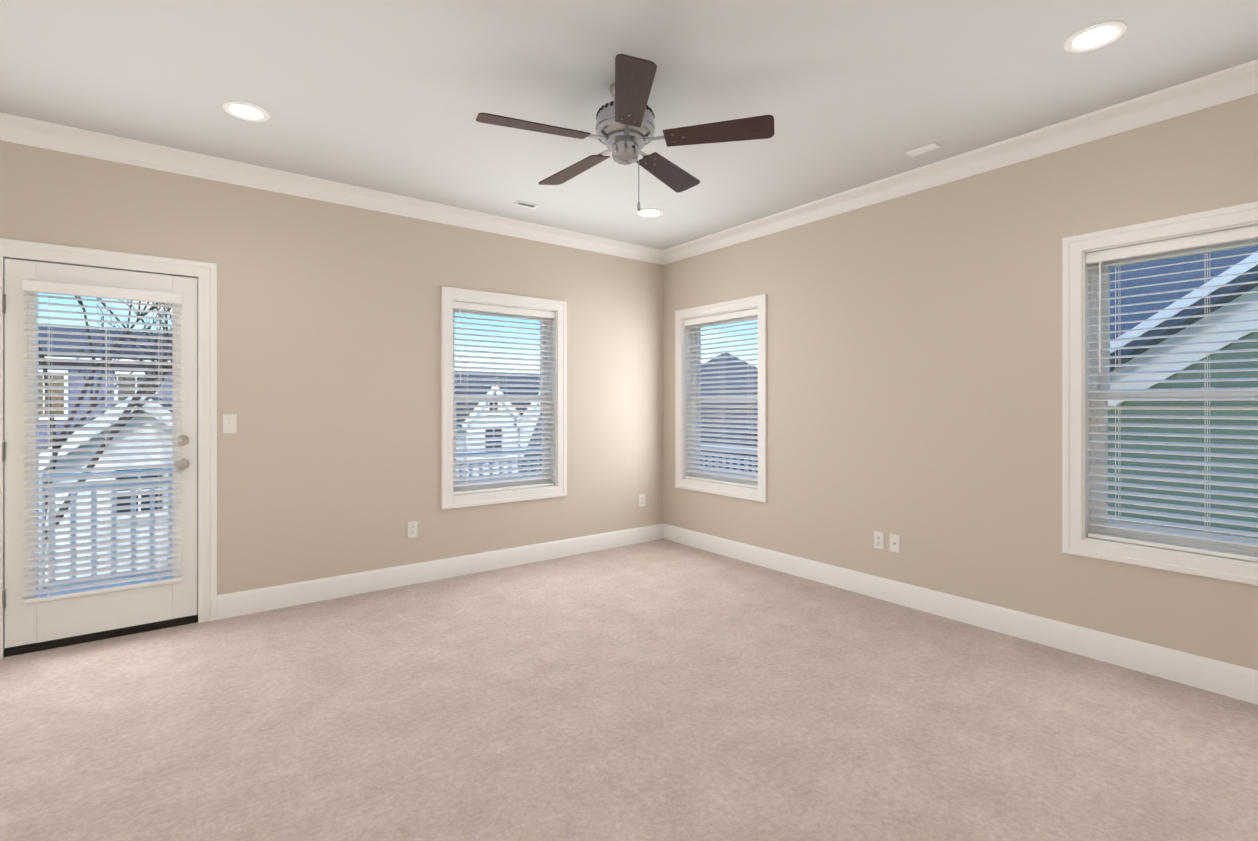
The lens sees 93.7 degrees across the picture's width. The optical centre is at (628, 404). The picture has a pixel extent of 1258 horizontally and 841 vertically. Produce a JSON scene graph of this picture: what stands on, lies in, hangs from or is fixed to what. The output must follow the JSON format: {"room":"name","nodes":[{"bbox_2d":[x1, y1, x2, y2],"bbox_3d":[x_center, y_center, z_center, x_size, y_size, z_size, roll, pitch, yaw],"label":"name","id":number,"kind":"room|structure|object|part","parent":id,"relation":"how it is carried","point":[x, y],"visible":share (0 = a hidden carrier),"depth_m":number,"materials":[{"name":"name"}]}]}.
{"room":"empty bedroom","nodes":[
{"label":"empty bedroom","id":0,"kind":"room"},
{"bbox_2d":[0,140,662,594],"bbox_3d":[-1.693,-0.081,4.257,5.333,2.940,0.200,0,0,-37],"label":"wall","id":1,"kind":"structure","parent":0,"point":[330,372],"depth_m":3.99,"materials":[{"name":"beige paint"}]},
{"bbox_2d":[0,238,216,658],"bbox_3d":[-2.903,0.224,3.293,0.980,2.130,0.271,0,0,-37],"label":"door","id":2,"kind":"structure","parent":1,"relation":"attached to","point":[33,618],"depth_m":3.22,"materials":[{"name":"white wood"}]},
{"bbox_2d":[223,414,236,432],"bbox_3d":[-2.417,0.119,3.570,0.070,0.115,0.018,0,0,-37],"label":"switch plate","id":3,"kind":"object","parent":1,"relation":"attached to","point":[229,423],"visible":1,"depth_m":3.57,"materials":[{"name":"white plastic"}]},
{"bbox_2d":[0,112,663,263],"bbox_3d":[-1.597,-1.395,4.145,4.710,0.112,0.092,0,0,-37],"label":"crown molding","id":4,"kind":"structure","parent":1,"relation":"attached to","point":[13,128],"depth_m":3.70,"materials":[{"name":"white wood"}]},
{"bbox_2d":[408,521,416,537],"bbox_3d":[-1.553,0.899,4.232,0.070,0.115,0.008,0,0,-37],"label":"electrical outlet plate","id":5,"kind":"object","parent":1,"relation":"attached to","point":[412,528],"visible":1,"depth_m":4.23,"materials":[{"name":"white plastic"}]},
{"bbox_2d":[217,524,660,619],"bbox_3d":[-1.084,1.218,4.585,3.479,0.142,0.016,0,0,-37],"label":"baseboard","id":6,"kind":"structure","parent":1,"relation":"attached to","point":[229,605],"depth_m":4.23,"materials":[{"name":"white wood"}]},
{"bbox_2d":[639,494,644,506],"bbox_3d":[0.121,0.899,5.505,0.070,0.115,0.008,0,0,-37],"label":"electrical outlet plate","id":7,"kind":"object","parent":1,"relation":"attached to","point":[641,500],"visible":1,"depth_m":5.50,"materials":[{"name":"white plastic"}]},
{"bbox_2d":[0,539,1257,840],"bbox_3d":[-0.102,1.349,2.163,5.333,0.120,5.459,0,0,-37],"label":"floor","id":8,"kind":"structure","parent":0,"point":[662,689],"depth_m":2.37,"materials":[{"name":"carpet"}]},
{"bbox_2d":[0,0,1257,249],"bbox_3d":[-0.102,-1.531,2.163,5.933,0.160,6.059,0,0,-37],"label":"ceiling","id":9,"kind":"structure","parent":0,"point":[392,96],"depth_m":2.65,"materials":[{"name":"white paint"}]},
{"bbox_2d":[222,101,269,121],"bbox_3d":[-1.893,-1.446,2.919,0.198,0.008,0.198,0,0,-37],"label":"recessed light","id":10,"kind":"object","parent":9,"relation":"in","point":[245,111],"visible":1,"depth_m":2.91,"materials":[{"name":"white"}]},
{"bbox_2d":[514,201,538,208],"bbox_3d":[-0.744,-1.447,4.279,0.165,0.007,0.085,0,0,-37],"label":"ceiling vent","id":11,"kind":"object","parent":9,"relation":"in","point":[526,204],"visible":1,"depth_m":4.28,"materials":[{"name":"white metal"}]},
{"bbox_2d":[476,54,773,210],"bbox_3d":[-0.047,-1.170,2.736,1.294,0.561,1.250,0,0,-37],"label":"fan","id":12,"kind":"object","parent":9,"relation":"hanging from","point":[625,127],"visible":1,"depth_m":2.61,"materials":[{"name":"brown wood"}]},
{"bbox_3d":[-0.363,-1.200,2.570,0.585,0.037,0.148,0,0,-22],"label":"blade","id":13,"kind":"part","parent":12,"relation":"part of","materials":[{"name":"brown wood"}]},
{"bbox_3d":[-0.255,-1.200,2.994,0.148,0.037,0.585,0,0,-40],"label":"blade","id":14,"kind":"part","parent":12,"relation":"part of","materials":[{"name":"brown wood"}]},
{"bbox_3d":[-0.017,-1.170,2.708,0.273,0.561,0.273,0,0,-37],"label":"motor","id":15,"kind":"part","parent":12,"relation":"part of","materials":[{"name":"silver metal"}]},
{"bbox_3d":[0.007,-1.200,2.336,0.148,0.037,0.585,0,0,-4],"label":"blade","id":16,"kind":"part","parent":12,"relation":"part of","materials":[{"name":"brown wood"}]},
{"bbox_3d":[0.181,-1.200,3.023,0.148,0.037,0.585,0,0,32],"label":"blade","id":17,"kind":"part","parent":12,"relation":"part of","materials":[{"name":"brown wood"}]},
{"bbox_3d":[0.344,-1.200,2.617,0.585,0.037,0.148,0,0,14],"label":"blade","id":18,"kind":"part","parent":12,"relation":"part of","materials":[{"name":"brown wood"}]},
{"bbox_2d":[637,208,662,216],"bbox_3d":[0.162,-1.446,4.461,0.198,0.008,0.198,0,0,-37],"label":"recessed light","id":19,"kind":"object","parent":9,"relation":"in","point":[650,212],"visible":1,"depth_m":4.45,"materials":[{"name":"white glass"}]},
{"bbox_2d":[905,142,941,156],"bbox_3d":[1.673,-1.447,3.352,0.085,0.007,0.165,0,0,-37],"label":"ceiling vent","id":20,"kind":"object","parent":9,"relation":"in","point":[923,149],"visible":1,"depth_m":3.35,"materials":[{"name":"white metal"}]},
{"bbox_2d":[1063,20,1126,52],"bbox_3d":[1.836,-1.446,2.327,0.198,0.008,0.198,0,0,-37],"label":"recessed light","id":21,"kind":"object","parent":9,"relation":"in","point":[1095,36],"visible":1,"depth_m":2.32,"materials":[{"name":"white"}]},
{"bbox_2d":[663,94,1257,669],"bbox_3d":[1.941,-0.081,3.716,0.200,2.940,5.459,0,0,-37],"label":"wall","id":22,"kind":"structure","parent":0,"point":[915,370],"depth_m":3.53,"materials":[{"name":"beige paint"}]},
{"bbox_2d":[675,294,766,502],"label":"window","id":23,"kind":"structure","parent":22,"relation":"in","point":[692,473],"depth_m":5.14,"materials":[{"name":"white wood"}]},
{"bbox_2d":[874,531,883,549],"bbox_3d":[1.659,0.904,3.916,0.008,0.115,0.070,0,0,-37],"label":"electrical outlet plate","id":24,"kind":"object","parent":22,"relation":"attached to","point":[878,540],"visible":1,"depth_m":3.91,"materials":[{"name":"white plastic"}]},
{"bbox_2d":[890,534,899,552],"bbox_3d":[1.722,0.904,3.826,0.016,0.115,0.070,0,0,-37],"label":"electrical outlet plate","id":25,"kind":"object","parent":22,"relation":"attached to","point":[894,543],"visible":1,"depth_m":3.82,"materials":[{"name":"white plastic"}]},
{"bbox_2d":[660,59,1257,264],"bbox_3d":[1.825,-1.395,3.628,0.092,0.112,5.059,0,0,-37],"label":"crown molding","id":26,"kind":"structure","parent":22,"relation":"attached to","point":[1220,87],"depth_m":3.24,"materials":[{"name":"white wood"}]},
{"bbox_2d":[661,523,1257,704],"bbox_3d":[1.855,1.218,3.651,0.016,0.142,5.059,0,0,-37],"label":"baseboard","id":27,"kind":"structure","parent":22,"relation":"attached to","point":[1224,678],"depth_m":3.27,"materials":[{"name":"white wood"}]},
{"bbox_2d":[1062,201,1257,585],"bbox_3d":[2.691,-0.046,2.738,0.250,1.650,1.070,0,0,-37],"label":"window","id":28,"kind":"structure","parent":22,"relation":"in","point":[1089,528],"depth_m":2.86,"materials":[{"name":"white wood"}]},
{"label":"outside","id":29,"kind":"structure","parent":0,"visible":0},
{"bbox_3d":[0.608,4.688,15.415,160.000,0.200,160.000,0,0,-37],"label":"ground","id":30,"kind":"structure","parent":29,"visible":0},
{"bbox_2d":[39,393,171,581],"bbox_3d":[-12.311,2.190,15.142,9.306,4.797,9.705,0,0,-37],"label":"house","id":31,"kind":"structure","parent":30,"relation":"on","point":[115,458],"depth_m":11.31,"materials":[{"name":"white"}]},
{"bbox_2d":[39,326,171,448],"bbox_3d":[-22.847,0.740,23.965,18.705,7.694,10.783,0,0,-37],"label":"house","id":32,"kind":"structure","parent":30,"relation":"on","point":[84,371],"depth_m":20.95,"materials":[{"name":"grey"}]},
{"bbox_2d":[39,296,171,544],"bbox_3d":[-7.595,0.508,9.102,8.796,8.168,7.474,0,0,-37],"label":"tree","id":33,"kind":"object","parent":30,"relation":"on","point":[108,392],"depth_m":9.12,"materials":[{"name":"brown plant"}]},
{"bbox_2d":[455,371,541,480],"bbox_3d":[-7.374,1.393,32.527,17.705,6.387,10.952,0,0,-37],"label":"house","id":34,"kind":"structure","parent":30,"relation":"on","point":[493,414],"depth_m":27.32,"materials":[{"name":"white"}]},
{"bbox_2d":[517,388,757,475],"bbox_3d":[4.079,2.017,19.937,13.705,5.141,9.370,0,0,6],"label":"house","id":35,"kind":"structure","parent":30,"relation":"on","point":[706,408],"depth_m":18.15,"materials":[{"name":"white"}]},
{"bbox_2d":[701,353,757,387],"bbox_3d":[6.069,0.636,37.150,16.800,7.900,16.800,0,0,-37],"label":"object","id":36,"kind":"structure","parent":30,"relation":"on","point":[732,373],"depth_m":34.76,"materials":[{"name":"grey"}]},
{"bbox_2d":[740,246,1257,537],"bbox_3d":[11.960,-0.186,6.458,12.830,9.549,22.000,0,0,-37],"label":"house","id":37,"kind":"structure","parent":30,"relation":"on","point":[1199,301],"depth_m":5.48,"materials":[{"name":"green"}]}
]}

